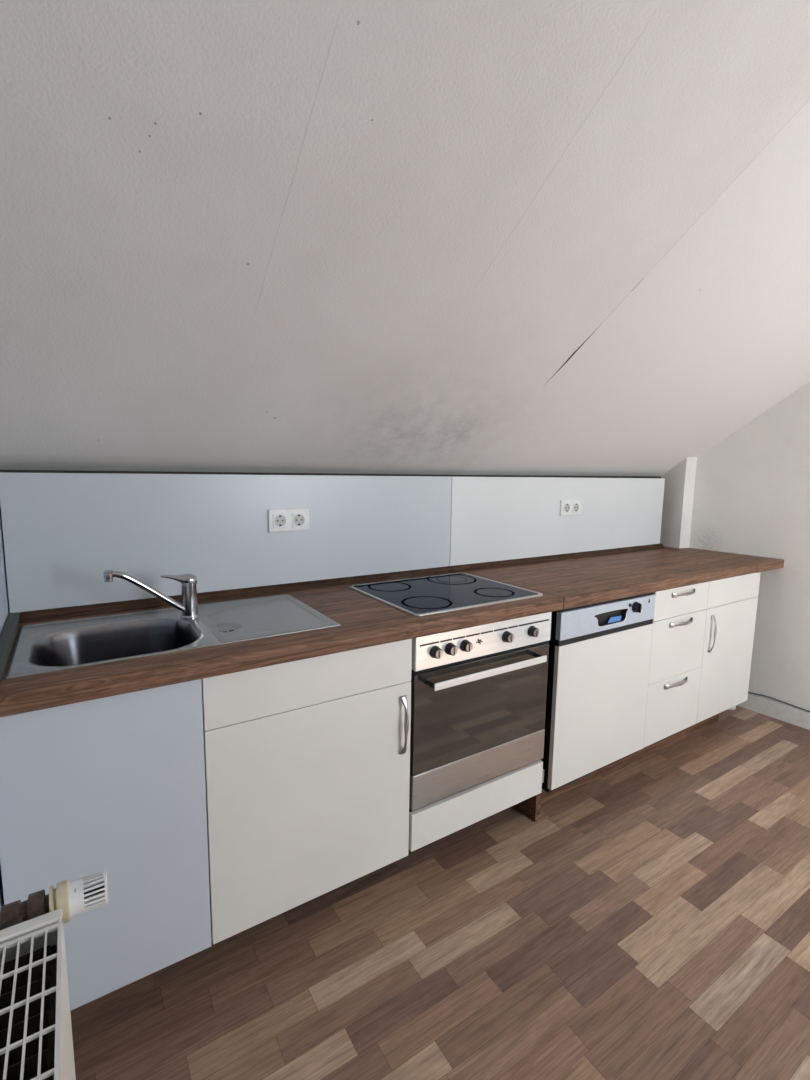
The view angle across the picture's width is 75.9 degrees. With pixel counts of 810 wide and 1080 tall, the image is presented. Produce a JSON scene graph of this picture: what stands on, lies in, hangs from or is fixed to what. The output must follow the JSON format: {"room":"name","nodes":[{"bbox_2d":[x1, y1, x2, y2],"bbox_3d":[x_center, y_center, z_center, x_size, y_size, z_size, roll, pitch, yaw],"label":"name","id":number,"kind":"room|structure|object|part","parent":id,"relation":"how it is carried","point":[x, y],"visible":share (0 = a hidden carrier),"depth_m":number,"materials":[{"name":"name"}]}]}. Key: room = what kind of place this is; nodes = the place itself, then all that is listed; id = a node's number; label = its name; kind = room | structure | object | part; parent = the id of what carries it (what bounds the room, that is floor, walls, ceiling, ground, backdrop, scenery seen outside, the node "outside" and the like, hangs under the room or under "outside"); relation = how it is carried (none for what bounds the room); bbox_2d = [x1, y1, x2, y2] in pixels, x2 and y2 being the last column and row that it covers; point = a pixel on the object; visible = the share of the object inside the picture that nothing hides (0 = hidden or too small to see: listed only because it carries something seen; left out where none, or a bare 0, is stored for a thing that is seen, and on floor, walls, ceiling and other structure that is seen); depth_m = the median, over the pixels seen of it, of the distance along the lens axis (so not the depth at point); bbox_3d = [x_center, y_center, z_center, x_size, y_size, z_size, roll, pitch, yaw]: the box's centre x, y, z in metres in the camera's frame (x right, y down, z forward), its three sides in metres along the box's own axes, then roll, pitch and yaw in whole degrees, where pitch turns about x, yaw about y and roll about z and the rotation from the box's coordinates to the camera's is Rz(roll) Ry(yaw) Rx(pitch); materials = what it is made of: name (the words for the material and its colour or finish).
{"room":"attic kitchen","nodes":[
{"label":"attic kitchen","id":0,"kind":"room"},
{"bbox_2d":[0,507,9,909],"bbox_3d":[-0.143,0.135,-0.142,0.060,2.470,3.970,-4,9,-32],"label":"wall","id":1,"kind":"structure","parent":0,"point":[4,600],"depth_m":1.44,"materials":[{"name":"white paint"}]},
{"bbox_2d":[0,470,660,642],"bbox_3d":[0.249,0.315,2.546,3.562,1.420,0.050,-4,9,-32],"label":"wall","id":2,"kind":"structure","parent":0,"point":[10,471],"depth_m":1.99,"materials":[{"name":"white paint"}]},
{"bbox_2d":[0,472,451,620],"bbox_3d":[-0.472,-0.023,1.911,1.598,0.430,0.016,-4,9,-32],"label":"backsplash","id":3,"kind":"structure","parent":2,"relation":"attached to","point":[61,531],"depth_m":1.76,"materials":[{"name":"laminate"}]},
{"bbox_2d":[268,509,308,531],"bbox_3d":[-0.427,-0.073,1.914,0.155,0.081,0.014,-4,9,-32],"label":"double socket","id":4,"kind":"object","parent":3,"relation":"attached to","point":[279,520],"visible":1,"depth_m":1.91,"materials":[{"name":"plastic"}]},
{"bbox_2d":[450,477,664,565],"bbox_3d":[0.896,-0.118,2.781,1.646,0.430,0.016,-4,9,-32],"label":"backsplash","id":5,"kind":"structure","parent":2,"relation":"attached to","point":[493,518],"depth_m":2.65,"materials":[{"name":"laminate"}]},
{"bbox_2d":[560,500,580,515],"bbox_3d":[0.876,-0.171,2.742,0.155,0.081,0.014,-4,9,-32],"label":"double socket","id":6,"kind":"object","parent":5,"relation":"attached to","point":[567,507],"visible":1,"depth_m":2.73,"materials":[{"name":"plastic"}]},
{"bbox_2d":[0,0,809,475],"bbox_3d":[0.822,-0.771,1.808,3.862,1.131,1.583,-4,9,-32],"label":"ceiling","id":7,"kind":"structure","parent":0,"point":[430,237],"depth_m":1.23,"materials":[{"name":"paint"}]},
{"bbox_2d":[70,705,809,1079],"bbox_3d":[1.390,1.246,1.053,3.850,0.001,4.150,-4,9,-32],"label":"floor","id":8,"kind":"structure","parent":0,"point":[651,921],"depth_m":1.45,"materials":[{"name":"brown wood"}]},
{"bbox_2d":[0,870,108,1079],"bbox_3d":[-0.342,0.912,0.484,0.185,0.758,0.745,-4,9,-32],"label":"panel radiator","id":9,"kind":"object","parent":8,"relation":"on","point":[36,1039],"visible":1,"depth_m":0.64,"materials":[{"name":"metal"}]},
{"bbox_2d":[0,921,61,1079],"bbox_3d":[-0.325,0.552,0.391,0.105,0.005,0.656,-4,9,-32],"label":"grille","id":10,"kind":"object","parent":9,"relation":"attached to","point":[12,939],"depth_m":0.60,"materials":[{"name":"metal"}]},
{"bbox_3d":[-0.293,0.840,0.466,0.004,0.589,0.680,-4,9,-32],"label":"panel","id":11,"kind":"part","parent":9,"relation":"part of","materials":[{"name":"metal"}]},
{"bbox_2d":[0,679,211,1010],"bbox_3d":[-0.817,0.733,1.427,0.404,0.854,0.568,-4,9,-32],"label":"base cabinet","id":12,"kind":"object","parent":8,"relation":"on","point":[115,784],"visible":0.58,"depth_m":1.18,"materials":[{"name":"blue laminate"}]},
{"bbox_2d":[201,639,411,944],"bbox_3d":[-0.384,0.705,1.685,0.600,0.854,0.596,-4,9,-32],"label":"base cabinet","id":13,"kind":"object","parent":8,"relation":"on","point":[307,761],"visible":0.94,"depth_m":1.42,"materials":[{"name":"beige laminate"}]},
{"bbox_2d":[0,567,563,716],"bbox_3d":[-0.301,0.229,1.736,1.672,0.074,0.676,-4,9,-32],"label":"countertop","id":14,"kind":"structure","parent":13,"relation":"on","point":[364,621],"depth_m":1.44,"materials":[{"name":"brown wood"}]},
{"bbox_3d":[-0.976,0.258,1.264,0.026,0.028,0.583,-4,9,-32],"label":"sealing strip","id":15,"kind":"part","parent":14,"relation":"part of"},
{"bbox_2d":[4,594,339,678],"bbox_3d":[-0.638,0.323,1.503,0.786,0.161,0.437,-4,9,-32],"label":"sink","id":16,"kind":"object","parent":14,"relation":"in","point":[40,648],"visible":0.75,"depth_m":1.51,"materials":[{"name":"metal"}]},
{"bbox_3d":[-0.781,0.333,1.412,0.446,0.161,0.437,-4,9,-32],"label":"bowl","id":17,"kind":"part","parent":16,"relation":"part of","materials":[{"name":"metal"}]},
{"bbox_2d":[103,570,199,618],"bbox_3d":[-0.731,0.159,1.509,0.250,0.168,0.054,-5,9,-37],"label":"mixer tap","id":18,"kind":"object","parent":16,"relation":"on","point":[188,606],"visible":1,"depth_m":1.54,"materials":[{"name":"silver metal"}]},
{"bbox_3d":[-0.735,0.152,1.498,0.200,0.148,0.019,-5,9,-37],"label":"spout","id":19,"kind":"part","parent":18,"relation":"part of","materials":[{"name":"silver metal"}]},
{"bbox_3d":[-0.675,0.120,1.550,0.099,0.040,0.046,-4,9,-32],"label":"lever","id":20,"kind":"part","parent":18,"relation":"part of","materials":[{"name":"silver metal"}]},
{"bbox_3d":[-0.476,0.181,1.908,1.512,0.027,0.030,-4,9,-32],"label":"sealing strip","id":21,"kind":"part","parent":14,"relation":"part of","materials":[{"name":"brown wood"}]},
{"bbox_2d":[348,572,542,615],"bbox_3d":[0.144,0.191,1.979,0.576,0.006,0.494,-4,9,-32],"label":"cooktop","id":22,"kind":"object","parent":14,"relation":"in","point":[434,594],"visible":1,"depth_m":1.93,"materials":[{"name":"glass"}]},
{"bbox_3d":[-0.237,0.379,1.419,0.600,0.135,0.018,-4,9,-32],"label":"drawer","id":23,"kind":"part","parent":13,"relation":"part of","materials":[{"name":"beige laminate"}]},
{"bbox_3d":[-0.001,0.563,1.571,0.024,0.185,0.026,-4,9,-32],"label":"handle","id":24,"kind":"part","parent":13,"relation":"part of","materials":[{"name":"silver metal"}]},
{"bbox_2d":[409,641,547,851],"bbox_3d":[0.144,0.666,2.036,0.664,0.855,0.570,-4,9,-32],"label":"base cabinet","id":25,"kind":"object","parent":8,"relation":"on","point":[430,823],"visible":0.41,"depth_m":1.80,"materials":[{"name":"beige laminate"}]},
{"bbox_3d":[0.267,0.918,1.821,0.594,0.127,0.018,-4,9,-32],"label":"panel","id":26,"kind":"part","parent":25,"relation":"part of","materials":[{"name":"beige laminate"}]},
{"bbox_2d":[409,612,551,811],"bbox_3d":[0.145,0.537,1.971,0.594,0.582,0.589,-4,9,-32],"label":"oven","id":27,"kind":"object","parent":25,"relation":"in","point":[479,693],"visible":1,"depth_m":1.74,"materials":[{"name":"glass"}]},
{"bbox_3d":[0.099,0.348,1.602,0.039,0.039,0.024,-4,9,-32],"label":"knob","id":28,"kind":"part","parent":27,"relation":"part of","materials":[{"name":"black plastic"}]},
{"bbox_3d":[0.148,0.345,1.633,0.039,0.039,0.024,-4,9,-32],"label":"knob","id":29,"kind":"part","parent":27,"relation":"part of","materials":[{"name":"black plastic"}]},
{"bbox_3d":[0.199,0.342,1.666,0.039,0.039,0.024,-4,9,-32],"label":"knob","id":30,"kind":"part","parent":27,"relation":"part of","materials":[{"name":"black plastic"}]},
{"bbox_3d":[0.271,0.560,1.775,0.594,0.332,0.022,-4,9,-32],"label":"door","id":31,"kind":"part","parent":27,"relation":"part of","materials":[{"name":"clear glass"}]},
{"bbox_3d":[0.276,0.330,1.742,0.594,0.108,0.024,-4,9,-32],"label":"control panel","id":32,"kind":"part","parent":27,"relation":"part of","materials":[{"name":"metal"}]},
{"bbox_3d":[0.294,0.433,1.704,0.487,0.023,0.006,-4,9,-32],"label":"handle","id":33,"kind":"part","parent":27,"relation":"part of","materials":[{"name":"metal"}]},
{"bbox_3d":[0.351,0.331,1.762,0.039,0.039,0.024,-4,9,-32],"label":"knob","id":34,"kind":"part","parent":27,"relation":"part of","materials":[{"name":"black plastic"}]},
{"bbox_3d":[0.454,0.324,1.828,0.039,0.039,0.024,-4,9,-32],"label":"knob","id":35,"kind":"part","parent":27,"relation":"part of","materials":[{"name":"black plastic"}]},
{"bbox_2d":[542,592,655,792],"bbox_3d":[0.679,0.632,2.354,0.597,0.855,0.588,-4,9,-32],"label":"dishwasher","id":36,"kind":"object","parent":8,"relation":"on","point":[599,658],"visible":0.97,"depth_m":2.09,"materials":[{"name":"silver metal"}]},
{"bbox_3d":[0.823,0.304,2.093,0.597,0.106,0.022,-4,9,-32],"label":"control panel","id":37,"kind":"part","parent":36,"relation":"part of","materials":[{"name":"silver metal"}]},
{"bbox_2d":[541,713,718,806],"bbox_3d":[1.131,0.998,2.488,1.419,0.108,0.012,-4,9,-32],"label":"board","id":38,"kind":"object","parent":8,"relation":"on","point":[546,797],"visible":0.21,"depth_m":2.42,"materials":[{"name":"brown wood"}]},
{"bbox_2d":[643,582,708,747],"bbox_3d":[1.113,0.601,2.638,0.439,0.855,0.596,-4,9,-32],"label":"base cabinet","id":39,"kind":"object","parent":8,"relation":"on","point":[679,621],"visible":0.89,"depth_m":2.39,"materials":[{"name":"beige laminate"}]},
{"bbox_2d":[440,543,757,608],"bbox_3d":[1.015,0.138,2.574,1.712,0.074,0.676,-4,9,-32],"label":"countertop","id":40,"kind":"structure","parent":39,"relation":"on","point":[597,579],"depth_m":2.43,"materials":[{"name":"brown wood"}]},
{"bbox_3d":[0.885,0.087,2.773,1.712,0.027,0.030,-4,9,-32],"label":"sealing strip","id":41,"kind":"part","parent":40,"relation":"part of","materials":[{"name":"brown wood"}]},
{"bbox_3d":[1.253,0.775,2.437,0.439,0.293,0.018,-4,9,-32],"label":"drawer","id":42,"kind":"part","parent":39,"relation":"part of","materials":[{"name":"beige laminate"}]},
{"bbox_3d":[1.264,0.665,2.402,0.185,0.024,0.026,-4,9,-32],"label":"handle","id":43,"kind":"part","parent":39,"relation":"part of","materials":[{"name":"silver metal"}]},
{"bbox_3d":[1.257,0.486,2.399,0.439,0.286,0.018,-4,9,-32],"label":"drawer","id":44,"kind":"part","parent":39,"relation":"part of","materials":[{"name":"beige laminate"}]},
{"bbox_3d":[1.260,0.275,2.371,0.439,0.135,0.018,-4,9,-32],"label":"drawer","id":45,"kind":"part","parent":39,"relation":"part of","materials":[{"name":"beige laminate"}]},
{"bbox_3d":[1.268,0.378,2.365,0.185,0.024,0.026,-4,9,-32],"label":"handle","id":46,"kind":"part","parent":39,"relation":"part of","materials":[{"name":"silver metal"}]},
{"bbox_3d":[1.270,0.242,2.347,0.185,0.024,0.026,-4,9,-32],"label":"handle","id":47,"kind":"part","parent":39,"relation":"part of","materials":[{"name":"silver metal"}]},
{"bbox_2d":[696,572,760,722],"bbox_3d":[1.516,0.573,2.894,0.513,0.855,0.596,-4,9,-32],"label":"base cabinet","id":48,"kind":"object","parent":8,"relation":"on","point":[732,602],"visible":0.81,"depth_m":2.65,"materials":[{"name":"beige laminate"}]},
{"bbox_3d":[1.499,0.460,2.525,0.024,0.185,0.026,-4,9,-32],"label":"handle","id":49,"kind":"part","parent":48,"relation":"part of","materials":[{"name":"silver metal"}]},
{"bbox_2d":[664,547,783,572],"bbox_3d":[1.777,0.099,3.060,0.305,0.046,0.676,-4,9,-32],"label":"countertop","id":50,"kind":"structure","parent":48,"relation":"on","point":[764,563],"depth_m":2.88,"materials":[{"name":"brown wood"}]},
{"bbox_3d":[1.663,0.247,2.627,0.513,0.135,0.018,-4,9,-32],"label":"drawer","id":51,"kind":"part","parent":48,"relation":"part of","materials":[{"name":"beige laminate"}]},
{"bbox_2d":[660,457,696,547],"bbox_3d":[1.722,-0.306,3.280,0.124,0.696,0.180,-3,8,-26],"label":"pillar","id":52,"kind":"structure","parent":0,"point":[679,480],"depth_m":3.23,"materials":[{"name":"paint"}]},
{"bbox_2d":[664,382,809,710],"bbox_3d":[2.860,-0.073,1.768,0.001,2.470,3.976,-5,9,-36],"label":"wall","id":53,"kind":"structure","parent":0,"point":[752,487],"depth_m":2.91,"materials":[{"name":"paint"}]},
{"bbox_2d":[737,693,809,729],"bbox_3d":[2.841,1.106,1.916,0.020,0.092,3.968,-5,9,-36],"label":"baseboard","id":54,"kind":"structure","parent":53,"relation":"attached to","point":[789,714],"depth_m":2.92,"materials":[{"name":"white paint"}]},
{"bbox_2d":[748,692,809,711],"bbox_3d":[2.372,0.959,2.546,0.008,0.020,2.154,-5,9,-36],"label":"cable","id":55,"kind":"object","parent":54,"relation":"on","point":[748,692],"visible":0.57,"depth_m":2.91,"materials":[{"name":"plastic"}]}
]}

